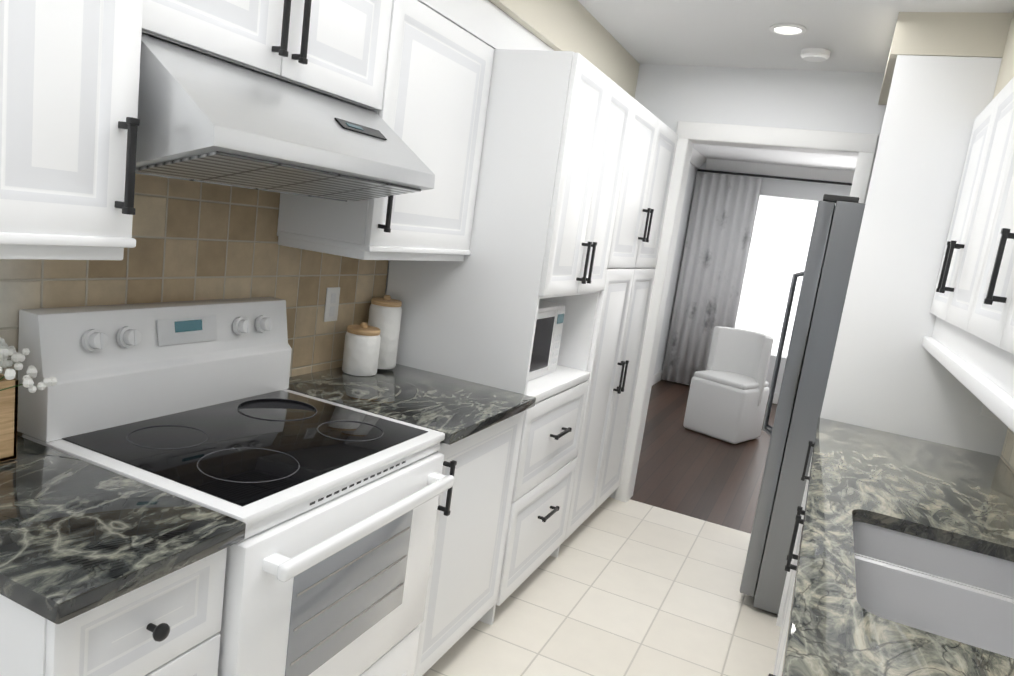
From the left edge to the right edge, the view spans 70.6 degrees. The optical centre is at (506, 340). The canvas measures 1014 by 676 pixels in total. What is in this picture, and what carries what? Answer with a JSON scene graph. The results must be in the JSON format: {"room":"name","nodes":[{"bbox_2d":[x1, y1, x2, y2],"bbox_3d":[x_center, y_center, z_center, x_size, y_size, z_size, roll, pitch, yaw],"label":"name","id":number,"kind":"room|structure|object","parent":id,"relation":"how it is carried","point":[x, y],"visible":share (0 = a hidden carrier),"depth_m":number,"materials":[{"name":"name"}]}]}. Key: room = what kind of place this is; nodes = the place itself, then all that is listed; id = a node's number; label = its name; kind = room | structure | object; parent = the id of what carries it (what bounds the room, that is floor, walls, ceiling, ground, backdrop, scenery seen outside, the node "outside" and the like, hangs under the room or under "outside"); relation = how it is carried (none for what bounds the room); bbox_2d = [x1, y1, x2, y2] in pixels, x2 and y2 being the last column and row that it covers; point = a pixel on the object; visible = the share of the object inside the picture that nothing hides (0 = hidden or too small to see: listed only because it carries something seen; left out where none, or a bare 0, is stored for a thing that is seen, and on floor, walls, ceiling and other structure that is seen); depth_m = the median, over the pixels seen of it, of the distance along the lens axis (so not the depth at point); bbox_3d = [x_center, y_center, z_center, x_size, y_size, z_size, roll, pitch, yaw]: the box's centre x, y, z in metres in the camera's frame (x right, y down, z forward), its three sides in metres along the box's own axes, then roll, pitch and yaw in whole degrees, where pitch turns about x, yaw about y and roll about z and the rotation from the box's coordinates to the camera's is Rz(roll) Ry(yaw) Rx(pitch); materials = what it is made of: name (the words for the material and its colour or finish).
{"room":"kitchen","nodes":[
{"label":"kitchen","id":0,"kind":"room"},
{"bbox_2d":[21,163,697,436],"bbox_3d":[-0.169,-0.330,3.589,0.120,2.460,9.940,12,10,23],"label":"wall","id":1,"kind":"structure","parent":0,"point":[679,248],"depth_m":7.73,"materials":[{"name":"white paint"}]},
{"bbox_2d":[0,0,142,259],"bbox_3d":[-0.861,-0.532,1.190,0.441,0.750,0.301,12,10,23],"label":"upper cabinet","id":2,"kind":"object","parent":1,"relation":"attached to","point":[69,90],"visible":1,"depth_m":1.16,"materials":[{"name":"white wood"}]},
{"bbox_2d":[0,173,388,435],"bbox_3d":[-0.819,-0.274,1.982,0.008,0.900,1.733,12,10,23],"label":"backsplash","id":3,"kind":"structure","parent":1,"relation":"attached to","point":[195,240],"depth_m":1.98,"materials":[{"name":"beige tile"}]},
{"bbox_2d":[324,287,339,321],"bbox_3d":[-0.611,-0.128,2.503,0.007,0.120,0.070,12,10,23],"label":"outlet","id":4,"kind":"object","parent":3,"relation":"attached to","point":[331,303],"visible":1,"depth_m":2.50,"materials":[{"name":"white plastic"}]},
{"bbox_2d":[142,0,392,110],"bbox_3d":[-0.630,-0.793,1.665,0.381,0.332,0.800,12,10,23],"label":"upper cabinet","id":5,"kind":"object","parent":1,"relation":"attached to","point":[337,49],"visible":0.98,"depth_m":1.64,"materials":[{"name":"white wood"}]},
{"bbox_2d":[135,34,434,201],"bbox_3d":[-0.591,-0.489,1.698,0.540,0.256,0.760,12,10,23],"label":"range hood","id":6,"kind":"object","parent":5,"relation":"attached to","point":[203,118],"visible":0.69,"depth_m":1.46,"materials":[{"name":"silver metal"}]},
{"bbox_2d":[277,0,493,260],"bbox_3d":[-0.358,-0.655,2.344,0.381,0.750,0.628,12,10,23],"label":"upper cabinet","id":7,"kind":"object","parent":1,"relation":"attached to","point":[431,113],"visible":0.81,"depth_m":2.20,"materials":[{"name":"white wood"}]},
{"bbox_2d":[652,148,707,385],"bbox_3d":[1.135,-0.577,6.153,0.091,2.459,3.927,12,10,23],"label":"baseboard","id":8,"kind":"structure","parent":1,"relation":"attached to","point":[698,159],"depth_m":7.58,"materials":[{"name":"white wood"}]},
{"bbox_2d":[489,0,639,97],"bbox_3d":[-0.641,-1.186,1.478,0.385,0.225,5.650,12,10,23],"label":"wall","id":9,"kind":"structure","parent":0,"point":[575,26],"depth_m":3.04,"materials":[{"name":"beige paint"}]},
{"bbox_2d":[417,0,553,50],"bbox_3d":[-0.206,-1.119,2.533,0.351,0.129,3.388,12,10,23],"label":"trim","id":10,"kind":"structure","parent":9,"relation":"attached to","point":[490,24],"depth_m":2.43,"materials":[{"name":"white"}]},
{"bbox_2d":[422,380,780,675],"bbox_3d":[1.331,1.273,3.058,3.840,0.100,9.940,12,10,23],"label":"floor","id":11,"kind":"structure","parent":0,"point":[629,587],"depth_m":3.19,"materials":[{"name":"tile"}]},
{"bbox_2d":[0,548,226,675],"bbox_3d":[-0.914,0.746,1.368,0.686,0.880,0.328,12,10,23],"label":"base cabinet","id":12,"kind":"object","parent":11,"relation":"on","point":[169,624],"visible":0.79,"depth_m":1.17,"materials":[{"name":"white wood"}]},
{"bbox_2d":[0,435,245,623],"bbox_3d":[-0.858,0.299,1.286,0.688,0.034,0.349,12,10,23],"label":"countertop","id":13,"kind":"structure","parent":12,"relation":"on","point":[78,536],"depth_m":1.21,"materials":[{"name":"stone"}]},
{"bbox_2d":[0,337,56,461],"bbox_3d":[-1.033,0.112,1.362,0.185,0.257,0.246,12,10,23],"label":"flower box","id":14,"kind":"object","parent":13,"relation":"on","point":[10,356],"visible":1,"depth_m":1.41,"materials":[{"name":"brown wood"}]},
{"bbox_2d":[17,297,453,675],"bbox_3d":[-0.640,0.548,1.828,0.740,1.190,0.753,12,10,23],"label":"range","id":15,"kind":"object","parent":11,"relation":"on","point":[333,506],"visible":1,"depth_m":1.67,"materials":[{"name":"white metal"}]},
{"bbox_2d":[414,411,524,675],"bbox_3d":[-0.394,0.630,2.491,0.686,0.880,0.622,12,10,23],"label":"base cabinet","id":16,"kind":"object","parent":11,"relation":"on","point":[471,526],"visible":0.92,"depth_m":2.34,"materials":[{"name":"white wood"}]},
{"bbox_2d":[288,364,535,444],"bbox_3d":[-0.335,0.182,2.417,0.685,0.034,0.623,12,10,23],"label":"countertop","id":17,"kind":"structure","parent":16,"relation":"on","point":[454,410],"depth_m":2.33,"materials":[{"name":"stone"}]},
{"bbox_2d":[342,322,380,375],"bbox_3d":[-0.517,0.024,2.552,0.124,0.181,0.124,12,10,23],"label":"canister","id":18,"kind":"object","parent":17,"relation":"on","point":[361,349],"visible":1,"depth_m":2.50,"materials":[{"name":"white ceramic"}]},
{"bbox_2d":[368,295,401,368],"bbox_3d":[-0.464,-0.038,2.693,0.120,0.271,0.120,12,10,23],"label":"canister","id":19,"kind":"object","parent":17,"relation":"on","point":[385,313],"visible":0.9,"depth_m":2.65,"materials":[{"name":"white ceramic"}]},
{"bbox_2d":[386,49,677,624],"bbox_3d":[0.169,-0.072,3.423,0.691,2.100,1.656,12,10,23],"label":"cabinet tower","id":20,"kind":"object","parent":11,"relation":"on","point":[578,152],"visible":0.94,"depth_m":2.73,"materials":[{"name":"white wood"}]},
{"bbox_2d":[528,300,564,380],"bbox_3d":[-0.052,-0.024,2.929,0.409,0.293,0.520,12,10,23],"label":"microwave","id":21,"kind":"object","parent":20,"relation":"in","point":[547,337],"visible":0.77,"depth_m":2.92,"materials":[{"name":"white"}]},
{"bbox_2d":[683,326,773,443],"bbox_3d":[1.879,0.355,6.015,0.610,0.880,0.592,12,10,23],"label":"dining chair","id":22,"kind":"object","parent":11,"relation":"on","point":[728,395],"visible":1,"depth_m":5.93,"materials":[{"name":"white fabric"}]},
{"bbox_2d":[768,476,808,675],"bbox_3d":[1.161,0.900,2.146,0.599,0.880,0.538,12,10,23],"label":"base cabinet","id":23,"kind":"object","parent":11,"relation":"on","point":[778,666],"depth_m":2.35,"materials":[{"name":"white wood"}]},
{"bbox_2d":[781,418,1013,675],"bbox_3d":[1.019,0.493,1.658,0.621,0.034,2.422,12,10,23],"label":"countertop","id":24,"kind":"structure","parent":23,"relation":"on","point":[958,497],"depth_m":1.77,"materials":[{"name":"stone"}]},
{"bbox_2d":[853,522,1013,658],"bbox_3d":[0.922,0.621,1.509,0.470,0.189,0.690,12,10,23],"label":"sink","id":25,"kind":"object","parent":24,"relation":"in","point":[965,596],"visible":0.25,"depth_m":1.59,"materials":[{"name":"silver metal"}]},
{"bbox_2d":[788,444,813,567],"bbox_3d":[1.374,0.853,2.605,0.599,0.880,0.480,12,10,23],"label":"base cabinet","id":26,"kind":"object","parent":11,"relation":"on","point":[797,521],"depth_m":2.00,"materials":[{"name":"white"}]},
{"bbox_2d":[740,194,864,613],"bbox_3d":[1.620,0.315,3.235,0.824,1.792,0.840,12,10,23],"label":"fridge","id":27,"kind":"object","parent":11,"relation":"on","point":[825,274],"visible":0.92,"depth_m":2.96,"materials":[{"name":"silver metal"}]},
{"bbox_2d":[776,55,1007,626],"bbox_3d":[1.579,0.128,2.732,0.623,2.310,0.048,12,10,23],"label":"partition panel","id":28,"kind":"object","parent":11,"relation":"on","point":[889,373],"visible":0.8,"depth_m":2.69,"materials":[{"name":"white"}]},
{"bbox_2d":[980,404,998,418],"bbox_3d":[1.785,0.222,2.615,0.070,0.120,0.007,12,10,23],"label":"outlet","id":29,"kind":"object","parent":28,"relation":"attached to","point":[986,411],"visible":0.06,"depth_m":2.63,"materials":[{"name":"white plastic"}]},
{"bbox_2d":[609,64,885,498],"bbox_3d":[1.256,-0.186,3.895,2.250,2.460,0.120,12,10,23],"label":"wall","id":30,"kind":"structure","parent":0,"point":[670,96],"depth_m":3.69,"materials":[{"name":"white paint"}]},
{"bbox_2d":[615,121,877,502],"bbox_3d":[1.250,-0.041,3.912,0.980,2.170,0.154,12,10,23],"label":"door frame","id":31,"kind":"structure","parent":30,"relation":"attached to","point":[861,147],"depth_m":3.89,"materials":[{"name":"white wood"}]},
{"bbox_2d":[663,162,851,393],"bbox_3d":[3.558,-0.434,7.285,3.600,2.460,0.120,12,10,23],"label":"window","id":32,"kind":"structure","parent":0,"point":[782,232],"depth_m":7.61,"materials":[{"name":"glass"}]},
{"bbox_2d":[662,169,851,384],"bbox_3d":[3.331,-0.411,7.260,3.180,2.321,0.120,12,10,23],"label":"curtain","id":33,"kind":"object","parent":32,"relation":"attached to","point":[717,245],"visible":0.42,"depth_m":7.69,"materials":[{"name":"fabric"}]},
{"bbox_2d":[671,159,854,403],"bbox_3d":[3.567,-0.413,7.166,3.477,2.459,0.090,12,10,23],"label":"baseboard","id":34,"kind":"structure","parent":32,"relation":"attached to","point":[714,164],"depth_m":7.38,"materials":[{"name":"white wood"}]},
{"bbox_2d":[578,0,1013,170],"bbox_3d":[1.673,-1.230,2.642,3.840,0.100,9.940,12,10,23],"label":"ceiling","id":35,"kind":"structure","parent":0,"point":[854,35],"depth_m":3.13,"materials":[{"name":"white paint"}]},
{"bbox_2d":[769,23,806,34],"bbox_3d":[1.173,-1.299,2.989,0.148,0.009,0.148,12,10,23],"label":"recessed light","id":36,"kind":"object","parent":35,"relation":"in","point":[788,29],"visible":0.96,"depth_m":2.98,"materials":[{"name":"white"}]},
{"bbox_2d":[801,48,830,61],"bbox_3d":[1.403,-1.299,3.258,0.124,0.035,0.124,12,10,23],"label":"smoke detector","id":37,"kind":"object","parent":35,"relation":"attached to","point":[815,54],"visible":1,"depth_m":3.22,"materials":[{"name":"white plastic"}]},
{"bbox_2d":[878,12,1012,104],"bbox_3d":[1.913,-1.117,2.924,0.650,0.148,0.910,12,10,23],"label":"wall","id":38,"kind":"structure","parent":0,"point":[965,34],"depth_m":2.58,"materials":[{"name":"beige paint"}]},
{"bbox_2d":[992,12,1013,99],"bbox_3d":[1.430,-0.842,1.516,0.295,0.358,2.090,12,10,23],"label":"wall","id":39,"kind":"structure","parent":0,"point":[1006,74],"depth_m":2.42,"materials":[{"name":"beige paint"}]},
{"bbox_2d":[930,77,1013,336],"bbox_3d":[1.594,-0.380,2.170,0.324,0.711,0.854,12,10,23],"label":"upper cabinet","id":40,"kind":"object","parent":39,"relation":"attached to","point":[980,169],"depth_m":2.22,"materials":[{"name":"white wood"}]},
{"bbox_2d":[958,109,1013,352],"bbox_3d":[1.326,-0.320,1.592,0.324,0.711,0.426,12,10,23],"label":"upper cabinet","id":41,"kind":"object","parent":39,"relation":"attached to","point":[996,245],"depth_m":1.81,"materials":[{"name":"white wood"}]},
{"bbox_2d":[986,253,1013,368],"bbox_3d":[1.147,-0.281,1.206,0.324,0.711,0.428,12,10,23],"label":"upper cabinet","id":42,"kind":"object","parent":39,"relation":"attached to","point":[1002,339],"depth_m":1.53,"materials":[{"name":"white wood"}]},
{"bbox_3d":[1.112,0.306,0.818,0.120,2.460,5.890,12,10,23],"label":"wall","id":43,"kind":"structure","parent":0,"visible":0},
{"bbox_2d":[1000,428,1013,472],"bbox_3d":[1.064,0.358,0.896,0.008,0.520,3.740,12,10,23],"label":"backsplash","id":44,"kind":"structure","parent":43,"relation":"attached to","point":[1007,455],"depth_m":2.54,"materials":[{"name":"beige tile"}]}
]}

